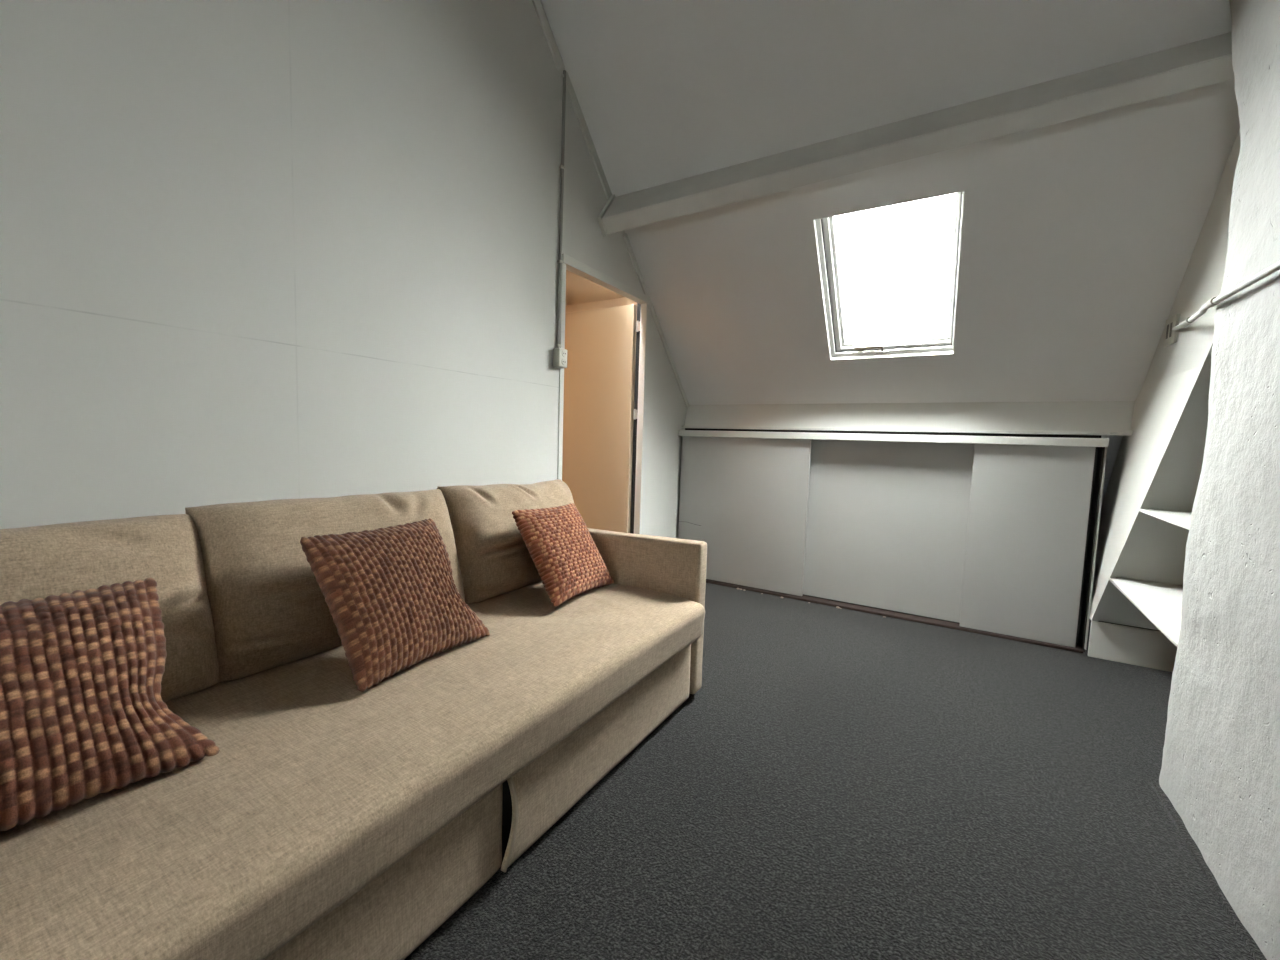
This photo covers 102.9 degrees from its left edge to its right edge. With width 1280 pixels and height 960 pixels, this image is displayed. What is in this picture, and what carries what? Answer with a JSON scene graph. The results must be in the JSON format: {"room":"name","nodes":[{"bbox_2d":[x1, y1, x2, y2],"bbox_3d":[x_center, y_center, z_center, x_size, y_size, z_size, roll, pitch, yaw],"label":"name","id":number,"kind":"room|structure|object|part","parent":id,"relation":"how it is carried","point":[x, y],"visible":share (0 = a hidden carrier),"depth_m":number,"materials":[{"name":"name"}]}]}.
{"room":"attic living room","nodes":[
{"label":"attic living room","id":0,"kind":"room"},
{"bbox_2d":[0,0,686,537],"bbox_3d":[-0.813,-0.710,2.051,0.050,3.140,7.114,5,5,31],"label":"wall","id":1,"kind":"structure","parent":0,"point":[251,250],"depth_m":1.55,"materials":[{"name":"white paint"}]},
{"bbox_2d":[532,0,564,70],"bbox_3d":[-0.449,-2.148,2.400,0.012,0.287,0.284,5,5,31],"label":"trim","id":2,"kind":"structure","parent":1,"relation":"attached to","point":[537,4],"depth_m":2.42,"materials":[{"name":"white wood"}]},
{"bbox_2d":[553,348,566,367],"bbox_3d":[-0.410,-0.627,2.628,0.050,0.094,0.066,5,5,31],"label":"wall socket","id":3,"kind":"object","parent":1,"relation":"attached to","point":[559,354],"visible":1,"depth_m":2.60,"materials":[{"name":"plastic"}]},
{"bbox_2d":[556,70,565,347],"bbox_3d":[-0.398,-1.353,2.580,0.020,1.355,0.026,5,5,31],"label":"conduit pipe","id":4,"kind":"object","parent":1,"relation":"attached to","point":[562,167],"visible":0.95,"depth_m":2.57,"materials":[{"name":"plastic"}]},
{"bbox_2d":[561,72,611,198],"bbox_3d":[-0.275,-1.821,2.729,0.012,0.454,0.448,5,5,31],"label":"trim","id":5,"kind":"structure","parent":1,"relation":"attached to","point":[569,87],"depth_m":2.71,"materials":[{"name":"white wood"}]},
{"bbox_2d":[557,253,649,533],"bbox_3d":[-0.513,-0.272,3.456,0.963,2.065,1.223,5,5,31],"label":"door","id":6,"kind":"structure","parent":1,"relation":"in","point":[599,403],"depth_m":3.50,"materials":[{"name":"brown wood"}]},
{"bbox_2d":[623,233,688,407],"bbox_3d":[0.138,-1.024,3.513,0.012,0.985,0.971,5,5,31],"label":"trim","id":7,"kind":"structure","parent":1,"relation":"attached to","point":[628,245],"depth_m":3.44,"materials":[{"name":"white wood"}]},
{"bbox_2d":[684,401,1134,433],"bbox_3d":[1.462,-0.410,3.298,2.575,0.180,0.077,5,5,31],"label":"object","id":8,"kind":"structure","parent":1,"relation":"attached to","point":[1113,417],"depth_m":3.09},
{"bbox_2d":[565,270,623,305],"bbox_3d":[-1.031,-1.399,3.192,1.500,0.080,2.300,5,5,31],"label":"ceiling","id":9,"kind":"structure","parent":0,"point":[579,290],"depth_m":3.75,"materials":[{"name":"paint"}]},
{"bbox_2d":[565,297,636,519],"bbox_3d":[-0.933,-0.406,3.485,1.500,2.300,2.800,5,5,31],"label":"wall","id":10,"kind":"structure","parent":0,"point":[619,301],"depth_m":3.97,"materials":[{"name":"paint"}]},
{"bbox_2d":[404,583,1253,959],"bbox_3d":[0.555,1.008,1.314,3.520,0.080,7.314,5,5,31],"label":"floor","id":11,"kind":"structure","parent":0,"point":[835,783],"depth_m":1.42,"materials":[{"name":"grey carpet"}]},
{"bbox_2d":[0,528,706,959],"bbox_3d":[-0.703,0.597,1.369,0.988,0.649,2.260,5,5,31],"label":"sofa","id":12,"kind":"object","parent":11,"relation":"on","point":[330,819],"visible":0.79,"depth_m":1.00,"materials":[{"name":"beige fabric"}]},
{"bbox_2d":[0,577,219,830],"bbox_3d":[-1.012,0.365,0.815,0.264,0.311,0.465,5,5,31],"label":"cushion","id":13,"kind":"object","parent":12,"relation":"on","point":[84,714],"visible":1,"depth_m":0.84,"materials":[{"name":"brown fabric"}]},
{"bbox_2d":[0,514,219,701],"bbox_3d":[-1.254,0.303,0.926,0.241,0.409,0.779,5,5,31],"label":"cushion","id":14,"kind":"object","parent":12,"relation":"on","point":[43,561],"visible":0.51,"depth_m":1.11,"materials":[{"name":"beige fabric"}]},
{"bbox_2d":[185,489,464,681],"bbox_3d":[-0.865,0.260,1.556,0.245,0.422,0.746,5,5,31],"label":"cushion","id":15,"kind":"object","parent":12,"relation":"on","point":[269,609],"visible":0.54,"depth_m":1.31,"materials":[{"name":"beige fabric"}]},
{"bbox_3d":[-0.618,0.810,0.744,0.046,0.270,1.090,5,5,31],"label":"panel","id":16,"kind":"part","parent":12,"relation":"part of","materials":[{"name":"beige fabric"}]},
{"bbox_2d":[300,518,489,691],"bbox_3d":[-0.654,0.310,1.415,0.257,0.346,0.422,4,5,27],"label":"cushion","id":17,"kind":"object","parent":12,"relation":"on","point":[392,597],"visible":1,"depth_m":1.31,"materials":[{"name":"brown fabric"}]},
{"bbox_2d":[437,479,573,603],"bbox_3d":[-0.498,0.223,2.154,0.243,0.425,0.684,5,5,31],"label":"cushion","id":18,"kind":"object","parent":12,"relation":"on","point":[494,559],"visible":0.69,"depth_m":1.93,"materials":[{"name":"beige fabric"}]},
{"bbox_2d":[512,503,613,606],"bbox_3d":[-0.293,0.276,2.025,0.249,0.335,0.410,5,5,31],"label":"cushion","id":19,"kind":"object","parent":12,"relation":"on","point":[564,553],"visible":1,"depth_m":1.92,"materials":[{"name":"brown fabric"}]},
{"bbox_3d":[-0.062,0.759,1.607,0.023,0.270,0.990,5,5,31],"label":"drawer","id":20,"kind":"part","parent":12,"relation":"part of","materials":[{"name":"beige fabric"}]},
{"bbox_3d":[-0.153,0.528,2.304,0.944,0.621,0.085,5,5,31],"label":"arm","id":21,"kind":"part","parent":12,"relation":"part of","materials":[{"name":"beige fabric"}]},
{"bbox_2d":[678,426,1109,652],"bbox_3d":[1.700,0.155,3.868,2.458,1.290,1.442,5,5,31],"label":"closet","id":22,"kind":"object","parent":11,"relation":"on","point":[994,533],"visible":0.94,"depth_m":3.13,"materials":[{"name":"white wood"}]},
{"bbox_3d":[0.714,0.221,3.672,0.953,1.074,0.020,5,5,31],"label":"sliding door","id":23,"kind":"part","parent":22,"relation":"part of","materials":[{"name":"white wood"}]},
{"bbox_3d":[1.547,0.283,3.226,1.010,1.074,0.020,5,5,31],"label":"sliding door","id":24,"kind":"part","parent":22,"relation":"part of","materials":[{"name":"white wood"}]},
{"bbox_3d":[1.340,-0.273,3.230,2.448,0.044,0.023,5,5,31],"label":"rail","id":25,"kind":"part","parent":22,"relation":"part of","materials":[{"name":"white metal"}]},
{"bbox_3d":[1.391,0.278,3.398,2.436,1.100,0.010,5,5,31],"label":"panel","id":26,"kind":"part","parent":22,"relation":"part of","materials":[{"name":"white wood"}]},
{"bbox_3d":[2.119,0.337,2.820,0.524,1.080,0.020,5,5,31],"label":"sliding door","id":27,"kind":"part","parent":22,"relation":"part of","materials":[{"name":"white wood"}]},
{"bbox_3d":[2.746,0.237,3.259,0.012,1.290,1.396,5,5,31],"label":"panel","id":28,"kind":"part","parent":22,"relation":"part of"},
{"bbox_2d":[1088,129,1240,671],"bbox_3d":[2.408,-0.367,1.808,0.862,2.700,2.230,5,5,31],"label":"shelf niche","id":29,"kind":"object","parent":11,"relation":"on","point":[1146,509],"visible":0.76,"depth_m":2.28,"materials":[{"name":"white paint"}]},
{"bbox_3d":[2.375,0.535,1.873,0.862,0.012,1.075,5,5,31],"label":"shelf","id":30,"kind":"part","parent":29,"relation":"part of","materials":[{"name":"white wood"}]},
{"bbox_3d":[2.356,0.181,1.752,0.818,0.012,0.885,5,5,31],"label":"shelf","id":31,"kind":"part","parent":29,"relation":"part of","materials":[{"name":"white wood"}]},
{"bbox_2d":[1163,313,1179,347],"bbox_3d":[2.341,-0.657,2.248,0.016,0.125,0.130,5,5,31],"label":"wall socket","id":32,"kind":"object","parent":29,"relation":"attached to","point":[1170,336],"visible":0.96,"depth_m":2.23,"materials":[{"name":"plastic"}]},
{"bbox_2d":[540,0,1239,506],"bbox_3d":[1.683,-0.747,2.918,3.340,3.235,3.190,5,5,31],"label":"ceiling","id":33,"kind":"structure","parent":0,"point":[1081,234],"depth_m":2.33,"materials":[{"name":"white paint"}]},
{"bbox_2d":[812,190,965,360],"bbox_3d":[1.337,-1.058,2.752,0.664,0.706,0.698,5,5,31],"label":"window","id":34,"kind":"structure","parent":33,"relation":"attached to","point":[824,228],"depth_m":2.88,"materials":[{"name":"white wood"}]},
{"bbox_3d":[1.526,-0.780,2.950,0.205,0.019,0.019,5,5,31],"label":"handle","id":35,"kind":"part","parent":34,"relation":"part of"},
{"bbox_2d":[597,32,1234,236],"bbox_3d":[0.930,-1.430,2.302,2.558,0.263,0.295,5,5,31],"label":"ceiling beam","id":36,"kind":"structure","parent":33,"relation":"attached to","point":[1208,61],"depth_m":2.04,"materials":[{"name":"white paint"}]},
{"bbox_2d":[1159,0,1279,959],"bbox_3d":[0.735,-0.471,-0.348,0.310,3.140,4.623,5,5,31],"label":"wall","id":37,"kind":"structure","parent":0,"point":[1220,772],"depth_m":1.30,"materials":[{"name":"white paint"}]},
{"bbox_2d":[1151,779,1266,959],"bbox_3d":[0.523,1.082,-0.227,0.046,0.012,4.450,5,5,31],"label":"baseboard","id":38,"kind":"structure","parent":37,"relation":"attached to","point":[1253,948],"depth_m":1.29,"materials":[{"name":"grey paint"}]},
{"bbox_2d":[1172,261,1279,330],"bbox_3d":[1.418,-0.532,1.041,0.135,0.124,2.907,5,5,35],"label":"conduit pipe","id":39,"kind":"object","parent":37,"relation":"attached to","point":[1275,267],"visible":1,"depth_m":1.36,"materials":[{"name":"plastic"}]}
]}

